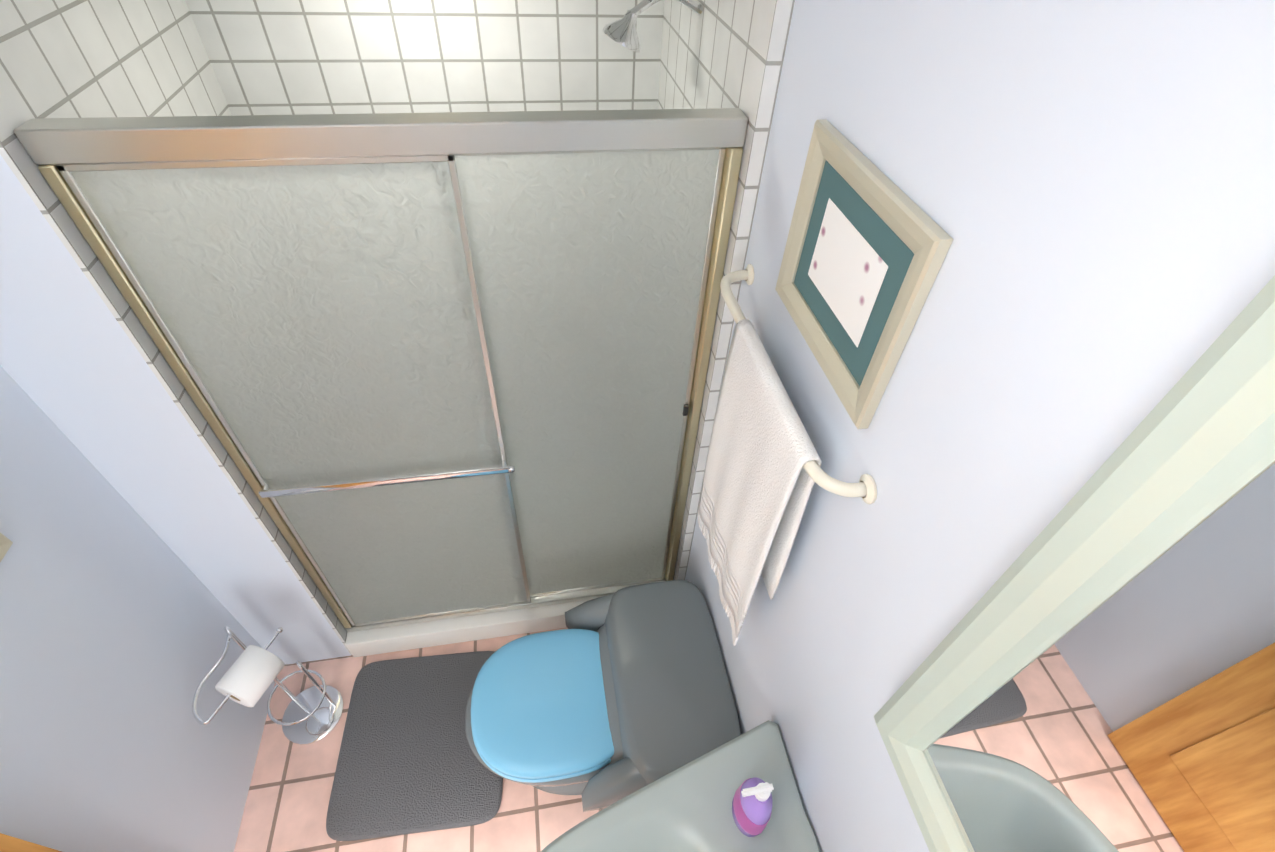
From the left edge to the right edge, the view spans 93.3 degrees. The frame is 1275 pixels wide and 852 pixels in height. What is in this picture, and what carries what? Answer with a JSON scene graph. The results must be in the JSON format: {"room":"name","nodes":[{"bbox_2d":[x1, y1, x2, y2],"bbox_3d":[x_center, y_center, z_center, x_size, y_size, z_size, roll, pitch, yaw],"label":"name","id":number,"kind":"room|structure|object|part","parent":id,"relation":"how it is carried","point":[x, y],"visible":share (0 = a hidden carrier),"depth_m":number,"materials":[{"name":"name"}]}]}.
{"room":"bathroom","nodes":[
{"label":"bathroom","id":0,"kind":"room"},
{"bbox_2d":[0,365,274,851],"bbox_3d":[-1.157,0.680,0.718,0.100,2.400,2.000,-5,46,-8],"label":"wall","id":1,"kind":"structure","parent":0,"point":[116,617],"depth_m":1.37,"materials":[{"name":"white paint"}]},
{"bbox_2d":[0,532,12,561],"bbox_3d":[-1.168,0.243,0.927,0.019,0.300,0.350,-5,46,-8],"label":"picture","id":2,"kind":"object","parent":1,"relation":"attached to","point":[6,543],"visible":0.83,"depth_m":1.13,"materials":[{"name":"beige"}]},
{"bbox_2d":[0,833,61,851],"bbox_3d":[-1.047,0.939,0.633,0.040,2.150,0.920,-5,46,-8],"label":"door","id":3,"kind":"structure","parent":1,"relation":"attached to","point":[10,843],"depth_m":1.09,"materials":[{"name":"brown wood"}]},
{"bbox_2d":[0,155,350,664],"bbox_3d":[-0.529,-0.067,1.485,1.500,2.400,0.100,-5,46,-8],"label":"wall","id":4,"kind":"structure","parent":0,"point":[75,366],"depth_m":1.34,"materials":[{"name":"white paint"}]},
{"bbox_2d":[56,155,530,625],"bbox_3d":[-0.679,0.113,1.629,0.637,1.650,0.014,-5,46,-8],"label":"shower door frame","id":5,"kind":"structure","parent":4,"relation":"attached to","point":[65,170],"depth_m":1.18,"materials":[{"name":"silver metal"}]},
{"bbox_2d":[14,108,747,631],"bbox_3d":[-0.424,0.081,1.657,1.206,1.734,0.091,-5,46,-8],"label":"shower door","id":6,"kind":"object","parent":4,"relation":"attached to","point":[320,322],"visible":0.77,"depth_m":1.33,"materials":[{"name":"grey glass"}]},
{"bbox_3d":[-0.679,0.113,1.629,0.621,1.634,0.006,-5,46,-8],"label":"glass","id":7,"kind":"part","parent":6,"relation":"part of","materials":[{"name":"grey glass"}]},
{"bbox_3d":[-0.663,0.141,1.623,0.656,0.024,0.040,-5,46,-8],"label":"handle","id":8,"kind":"part","parent":6,"relation":"part of","materials":[{"name":"silver metal"}]},
{"bbox_3d":[-0.135,0.044,1.728,0.541,1.634,0.006,-5,46,-8],"label":"glass","id":9,"kind":"part","parent":6,"relation":"part of","materials":[{"name":"grey glass"}]},
{"bbox_2d":[345,599,591,656],"bbox_3d":[-0.461,0.730,2.313,1.210,0.110,0.102,-5,46,-8],"label":"sill","id":10,"kind":"structure","parent":4,"relation":"attached to","point":[374,641],"depth_m":2.23,"materials":[{"name":"white ceramic"}]},
{"bbox_2d":[455,148,725,596],"bbox_3d":[-0.134,0.048,1.724,0.557,1.650,0.024,-5,46,-8],"label":"stile","id":11,"kind":"object","parent":4,"relation":"attached to","point":[717,184],"depth_m":1.49,"materials":[{"name":"silver metal"}]},
{"bbox_3d":[0.135,-0.044,1.683,0.014,0.040,0.009,-5,46,-8],"label":"shower door pull","id":12,"kind":"part","parent":11,"relation":"part of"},
{"bbox_2d":[0,0,351,654],"bbox_3d":[-1.094,-0.226,1.803,0.010,2.120,0.950,-5,46,-8],"label":"wall","id":13,"kind":"structure","parent":0,"point":[96,58],"depth_m":1.18,"materials":[{"name":"tile"}]},
{"bbox_2d":[38,165,351,627],"bbox_3d":[-1.010,0.132,1.592,0.024,1.649,0.055,-5,46,-8],"label":"door jamb","id":14,"kind":"object","parent":13,"relation":"attached to","point":[66,196],"visible":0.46,"depth_m":1.26,"materials":[{"name":"gold metal"}]},
{"bbox_2d":[234,628,600,851],"bbox_3d":[-0.492,1.178,2.019,1.700,0.100,2.850,-5,46,-8],"label":"floor","id":15,"kind":"structure","parent":0,"point":[288,799],"depth_m":1.92,"materials":[{"name":"tile"}]},
{"bbox_2d":[192,626,343,744],"bbox_3d":[-1.107,0.836,1.849,0.204,0.570,0.296,-5,46,-8],"label":"toilet paper stand","id":16,"kind":"object","parent":15,"relation":"on","point":[313,714],"visible":1,"depth_m":1.79,"materials":[{"name":"silver metal"}]},
{"bbox_2d":[326,651,502,840],"bbox_3d":[-0.725,1.052,2.043,0.540,0.021,0.560,-3,46,-6],"label":"bath mat","id":17,"kind":"object","parent":15,"relation":"on","point":[408,761],"visible":0.83,"depth_m":1.99,"materials":[{"name":"grey"}]},
{"bbox_2d":[465,580,740,811],"bbox_3d":[-0.130,0.905,1.884,0.764,0.505,0.603,-5,46,-8],"label":"toilet","id":18,"kind":"object","parent":15,"relation":"on","point":[602,702],"visible":0.92,"depth_m":1.72,"materials":[{"name":"grey ceramic"}]},
{"bbox_3d":[-0.238,0.804,1.774,0.490,0.071,0.410,-5,46,-8],"label":"lid","id":19,"kind":"part","parent":18,"relation":"part of","materials":[{"name":"blue plastic"}]},
{"bbox_2d":[541,720,819,851],"bbox_3d":[0.040,1.248,1.193,0.699,1.028,0.976,-5,46,-8],"label":"sink","id":20,"kind":"object","parent":15,"relation":"on","point":[687,807],"visible":0.96,"depth_m":1.22,"materials":[{"name":"ceramic"}]},
{"bbox_2d":[732,777,773,836],"bbox_3d":[0.221,0.714,1.149,0.081,0.224,0.088,-5,46,-8],"label":"soap bottle","id":21,"kind":"object","parent":20,"relation":"on","point":[752,806],"visible":1,"depth_m":1.13,"materials":[{"name":"purple plastic"}]},
{"bbox_2d":[185,0,663,115],"bbox_3d":[-0.553,-0.619,2.149,1.250,2.220,0.100,-5,46,-8],"label":"wall","id":22,"kind":"structure","parent":0,"point":[286,57],"depth_m":1.66,"materials":[{"name":"tile"}]},
{"bbox_2d":[658,0,1274,851],"bbox_3d":[0.332,0.233,1.241,0.130,2.400,2.850,-5,46,-8],"label":"wall","id":23,"kind":"structure","parent":0,"point":[1087,186],"depth_m":0.65,"materials":[{"name":"white paint"}]},
{"bbox_2d":[602,0,702,51],"bbox_3d":[0.021,-0.679,1.570,0.226,0.759,0.150,-5,46,-8],"label":"shower head","id":24,"kind":"object","parent":23,"relation":"attached to","point":[622,31],"visible":0.6,"depth_m":1.32},
{"bbox_2d":[665,148,742,580],"bbox_3d":[0.154,0.023,1.766,0.024,1.649,0.055,-5,46,-8],"label":"door jamb","id":25,"kind":"object","parent":23,"relation":"attached to","point":[730,177],"visible":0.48,"depth_m":1.47,"materials":[{"name":"gold metal"}]},
{"bbox_2d":[697,264,876,645],"bbox_3d":[0.228,0.093,1.275,0.098,0.624,0.623,-5,46,-8],"label":"towel rail","id":26,"kind":"object","parent":23,"relation":"attached to","point":[764,472],"visible":1,"depth_m":1.11,"materials":[{"name":"beige fabric"}]},
{"bbox_2d":[697,319,821,645],"bbox_3d":[0.216,0.143,1.229,0.051,0.619,0.358,-5,46,-8],"label":"towel","id":27,"kind":"object","parent":26,"relation":"hanging from","point":[762,461],"depth_m":1.12,"materials":[{"name":"white fabric"}]},
{"bbox_2d":[775,119,952,428],"bbox_3d":[0.297,-0.227,0.880,0.019,0.295,0.360,-5,46,-8],"label":"picture","id":28,"kind":"object","parent":23,"relation":"attached to","point":[868,244],"visible":0.96,"depth_m":0.85,"materials":[{"name":"beige wood"}]},
{"bbox_2d":[807,197,888,347],"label":"art","id":29,"kind":"object","parent":28,"relation":"attached to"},
{"bbox_2d":[874,275,1274,851],"bbox_3d":[0.413,0.341,0.350,0.048,0.810,0.620,-5,46,-8],"label":"mirror","id":30,"kind":"object","parent":23,"relation":"attached to","point":[1094,671],"visible":1,"depth_m":0.45,"materials":[{"name":"white"}]}
]}

